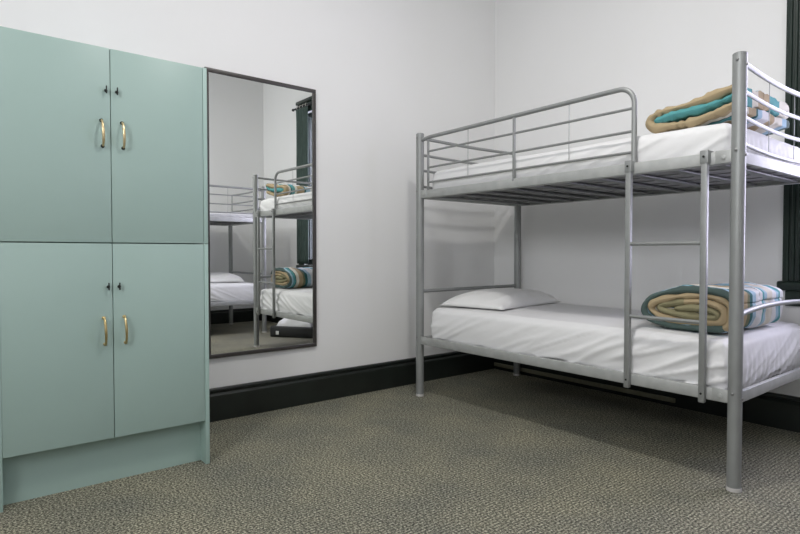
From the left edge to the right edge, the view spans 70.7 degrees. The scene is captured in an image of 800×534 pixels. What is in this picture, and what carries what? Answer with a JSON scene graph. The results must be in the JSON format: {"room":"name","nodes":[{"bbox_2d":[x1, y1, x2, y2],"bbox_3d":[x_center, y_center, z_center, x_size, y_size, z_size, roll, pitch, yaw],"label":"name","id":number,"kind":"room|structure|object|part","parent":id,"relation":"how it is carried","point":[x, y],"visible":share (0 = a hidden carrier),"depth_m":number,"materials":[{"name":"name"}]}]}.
{"room":"dormitory","nodes":[
{"label":"dormitory","id":0,"kind":"room"},
{"bbox_2d":[0,0,494,388],"bbox_3d":[-1.363,-0.941,2.907,5.680,3.600,0.120,-1,2,-39],"label":"wall","id":1,"kind":"structure","parent":0,"point":[382,73],"depth_m":3.74,"materials":[{"name":"paint"}]},
{"bbox_2d":[204,67,316,358],"bbox_3d":[-0.793,-0.294,3.288,0.690,1.590,0.021,-1,2,-39],"label":"wall mirror","id":2,"kind":"object","parent":1,"relation":"attached to","point":[261,133],"visible":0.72,"depth_m":3.27,"materials":[{"name":"grey mirror"}]},
{"bbox_2d":[209,351,493,421],"bbox_3d":[-1.333,0.770,2.880,5.400,0.181,0.026,-1,2,-39],"label":"baseboard","id":3,"kind":"structure","parent":1,"relation":"attached to","point":[239,400],"depth_m":3.58,"materials":[{"name":"black wood"}]},
{"bbox_2d":[0,369,799,533],"bbox_3d":[-0.003,0.951,1.263,5.680,0.100,4.460,-1,2,-39],"label":"floor","id":4,"kind":"structure","parent":0,"point":[491,451],"depth_m":2.37,"materials":[{"name":"carpet"}]},
{"bbox_2d":[0,242,209,512],"bbox_3d":[-1.315,0.385,2.461,0.769,0.970,0.626,-1,2,-39],"label":"cupboard","id":5,"kind":"object","parent":4,"relation":"on","point":[104,347],"visible":1,"depth_m":2.22,"materials":[{"name":"teal"}]},
{"bbox_3d":[-1.619,0.391,2.239,0.018,0.970,0.591,-1,2,-39],"label":"cabinet panel","id":6,"kind":"part","parent":5,"relation":"part of","materials":[{"name":"teal"}]},
{"bbox_3d":[-1.290,0.297,2.135,0.366,0.775,0.019,-1,2,-39],"label":"door","id":7,"kind":"part","parent":5,"relation":"part of","materials":[{"name":"green laminate"}]},
{"bbox_3d":[-1.333,-0.091,2.470,0.733,0.018,0.571,-1,2,-39],"label":"cabinet panel","id":8,"kind":"part","parent":5,"relation":"part of","materials":[{"name":"teal"}]},
{"bbox_2d":[0,26,207,243],"bbox_3d":[-1.324,-0.484,2.449,0.769,0.764,0.652,-1,2,-39],"label":"cupboard","id":9,"kind":"object","parent":5,"relation":"on","point":[98,144],"visible":0.98,"depth_m":2.19,"materials":[{"name":"teal"}]},
{"bbox_3d":[-1.290,-0.475,2.115,0.366,0.761,0.019,-1,2,-39],"label":"door","id":10,"kind":"part","parent":9,"relation":"part of","materials":[{"name":"green laminate"}]},
{"bbox_3d":[-1.341,-0.112,2.480,0.733,0.018,0.597,-1,2,-39],"label":"cabinet panel","id":11,"kind":"part","parent":9,"relation":"part of","materials":[{"name":"teal"}]},
{"bbox_3d":[-1.152,-0.522,2.186,0.012,0.105,0.028,-1,2,-39],"label":"handle","id":12,"kind":"part","parent":9,"relation":"part of","materials":[{"name":"gold metal"}]},
{"bbox_3d":[-1.094,-0.523,2.232,0.012,0.105,0.028,-1,2,-39],"label":"handle","id":13,"kind":"part","parent":9,"relation":"part of","materials":[{"name":"gold metal"}]},
{"bbox_3d":[-1.004,-0.481,2.345,0.362,0.761,0.019,-1,2,-39],"label":"door","id":14,"kind":"part","parent":9,"relation":"part of","materials":[{"name":"green laminate"}]},
{"bbox_3d":[-1.042,-0.490,2.698,0.018,0.764,0.617,-1,2,-39],"label":"cabinet panel","id":15,"kind":"part","parent":9,"relation":"part of","materials":[{"name":"teal"}]},
{"bbox_3d":[-1.152,0.253,2.205,0.012,0.110,0.028,-1,2,-39],"label":"handle","id":16,"kind":"part","parent":5,"relation":"part of","materials":[{"name":"gold metal"}]},
{"bbox_3d":[-1.094,0.252,2.252,0.012,0.110,0.028,-1,2,-39],"label":"handle","id":17,"kind":"part","parent":5,"relation":"part of","materials":[{"name":"gold metal"}]},
{"bbox_3d":[-1.004,0.291,2.364,0.362,0.775,0.019,-1,2,-39],"label":"door","id":18,"kind":"part","parent":5,"relation":"part of","materials":[{"name":"green laminate"}]},
{"bbox_3d":[-1.034,0.379,2.710,0.018,0.970,0.591,-1,2,-39],"label":"cabinet panel","id":19,"kind":"part","parent":5,"relation":"part of","materials":[{"name":"teal"}]},
{"bbox_2d":[416,51,799,492],"bbox_3d":[1.096,-0.001,3.230,1.052,1.704,1.946,-1,2,-39],"label":"bunk bed","id":20,"kind":"object","parent":4,"relation":"on","point":[737,156],"visible":0.83,"depth_m":2.52,"materials":[{"name":"silver metal"}]},
{"bbox_3d":[0.130,-0.014,3.663,0.051,1.684,0.051,-1,2,-39],"label":"post","id":21,"kind":"part","parent":20,"relation":"part of","materials":[{"name":"silver metal"}]},
{"bbox_3d":[0.511,-0.473,3.957,0.929,0.046,0.020,-1,2,-39],"label":"rail","id":22,"kind":"part","parent":20,"relation":"part of","materials":[{"name":"silver metal"}]},
{"bbox_3d":[0.891,0.149,4.279,0.051,1.329,0.051,-1,2,-39],"label":"post","id":23,"kind":"part","parent":20,"relation":"part of","materials":[{"name":"silver metal"}]},
{"bbox_3d":[0.595,-0.654,3.068,0.024,0.350,1.454,-1,2,-39],"label":"guard rail","id":24,"kind":"part","parent":20,"relation":"part of","materials":[{"name":"silver metal"}]},
{"bbox_3d":[0.721,0.494,2.941,0.022,0.049,1.825,-1,2,-39],"label":"rail","id":25,"kind":"part","parent":20,"relation":"part of","materials":[{"name":"silver metal"}]},
{"bbox_3d":[0.721,-0.449,2.917,0.022,0.050,1.825,-1,2,-39],"label":"rail","id":26,"kind":"part","parent":20,"relation":"part of","materials":[{"name":"silver metal"}]},
{"bbox_2d":[430,303,799,389],"bbox_3d":[1.112,0.375,3.224,0.994,0.232,1.818,-1,2,-39],"label":"mattress","id":27,"kind":"object","parent":20,"relation":"on","point":[579,334],"visible":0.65,"depth_m":2.70,"materials":[{"name":"white fabric"}]},
{"bbox_2d":[441,288,560,309],"bbox_3d":[0.680,0.194,3.738,0.470,0.103,0.760,1,2,42],"label":"pillow","id":28,"kind":"object","parent":27,"relation":"on","point":[494,298],"visible":1,"depth_m":3.54,"materials":[{"name":"white fabric"}]},
{"bbox_2d":[641,282,782,332],"bbox_3d":[1.467,0.174,2.654,0.579,0.200,0.406,-1,2,-38],"label":"duvet","id":29,"kind":"object","parent":27,"relation":"on","point":[682,302],"visible":0.62,"depth_m":2.49,"materials":[{"name":"fabric"}]},
{"bbox_2d":[432,123,799,201],"bbox_3d":[1.115,-0.535,3.206,0.954,0.170,1.794,-1,2,-39],"label":"mattress","id":30,"kind":"object","parent":20,"relation":"on","point":[716,137],"visible":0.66,"depth_m":2.70,"materials":[{"name":"white fabric"}]},
{"bbox_2d":[645,85,789,135],"bbox_3d":[1.466,-0.683,2.606,0.620,0.163,0.401,-1,2,-38],"label":"duvet","id":31,"kind":"object","parent":30,"relation":"on","point":[715,107],"visible":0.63,"depth_m":2.43,"materials":[{"name":"beige fabric"}]},
{"bbox_3d":[1.482,-0.464,3.529,0.022,0.050,1.825,-1,2,-39],"label":"rail","id":32,"kind":"part","parent":20,"relation":"part of","materials":[{"name":"silver metal"}]},
{"bbox_3d":[1.311,0.023,2.194,0.051,1.684,0.051,-1,2,-39],"label":"post","id":33,"kind":"part","parent":20,"relation":"part of","materials":[{"name":"silver metal"}]},
{"bbox_3d":[1.692,0.507,2.512,0.929,0.045,0.020,-1,2,-39],"label":"rail","id":34,"kind":"part","parent":20,"relation":"part of","materials":[{"name":"silver metal"}]},
{"bbox_3d":[1.692,-0.436,2.489,0.929,0.046,0.020,-1,2,-39],"label":"rail","id":35,"kind":"part","parent":20,"relation":"part of","materials":[{"name":"silver metal"}]},
{"bbox_2d":[494,0,799,396],"bbox_3d":[2.148,-0.942,2.946,0.160,3.600,4.220,-1,2,-39],"label":"wall","id":36,"kind":"structure","parent":0,"point":[548,52],"depth_m":3.69,"materials":[{"name":"paint"}]},
{"bbox_2d":[494,362,675,402],"bbox_3d":[1.212,0.795,3.973,0.014,0.028,1.445,-1,2,-39],"label":"trim","id":37,"kind":"structure","parent":36,"relation":"attached to","point":[619,389],"depth_m":3.83,"materials":[{"name":"black painted wood"}]},
{"bbox_2d":[494,358,799,432],"bbox_3d":[2.084,0.769,2.920,0.026,0.181,4.194,-1,2,-39],"label":"baseboard","id":38,"kind":"structure","parent":36,"relation":"attached to","point":[776,410],"depth_m":3.22,"materials":[{"name":"black wood"}]},
{"bbox_2d":[777,0,799,306],"bbox_3d":[2.426,-0.856,2.517,0.146,2.140,1.230,-1,2,-39],"label":"window","id":39,"kind":"structure","parent":36,"relation":"in","point":[790,283],"depth_m":2.93,"materials":[{"name":"black"}]},
{"bbox_3d":[2.387,0.149,2.511,0.046,0.130,1.230,-1,2,-39],"label":"sill","id":40,"kind":"part","parent":39,"relation":"part of","materials":[{"name":"black"}]}
]}

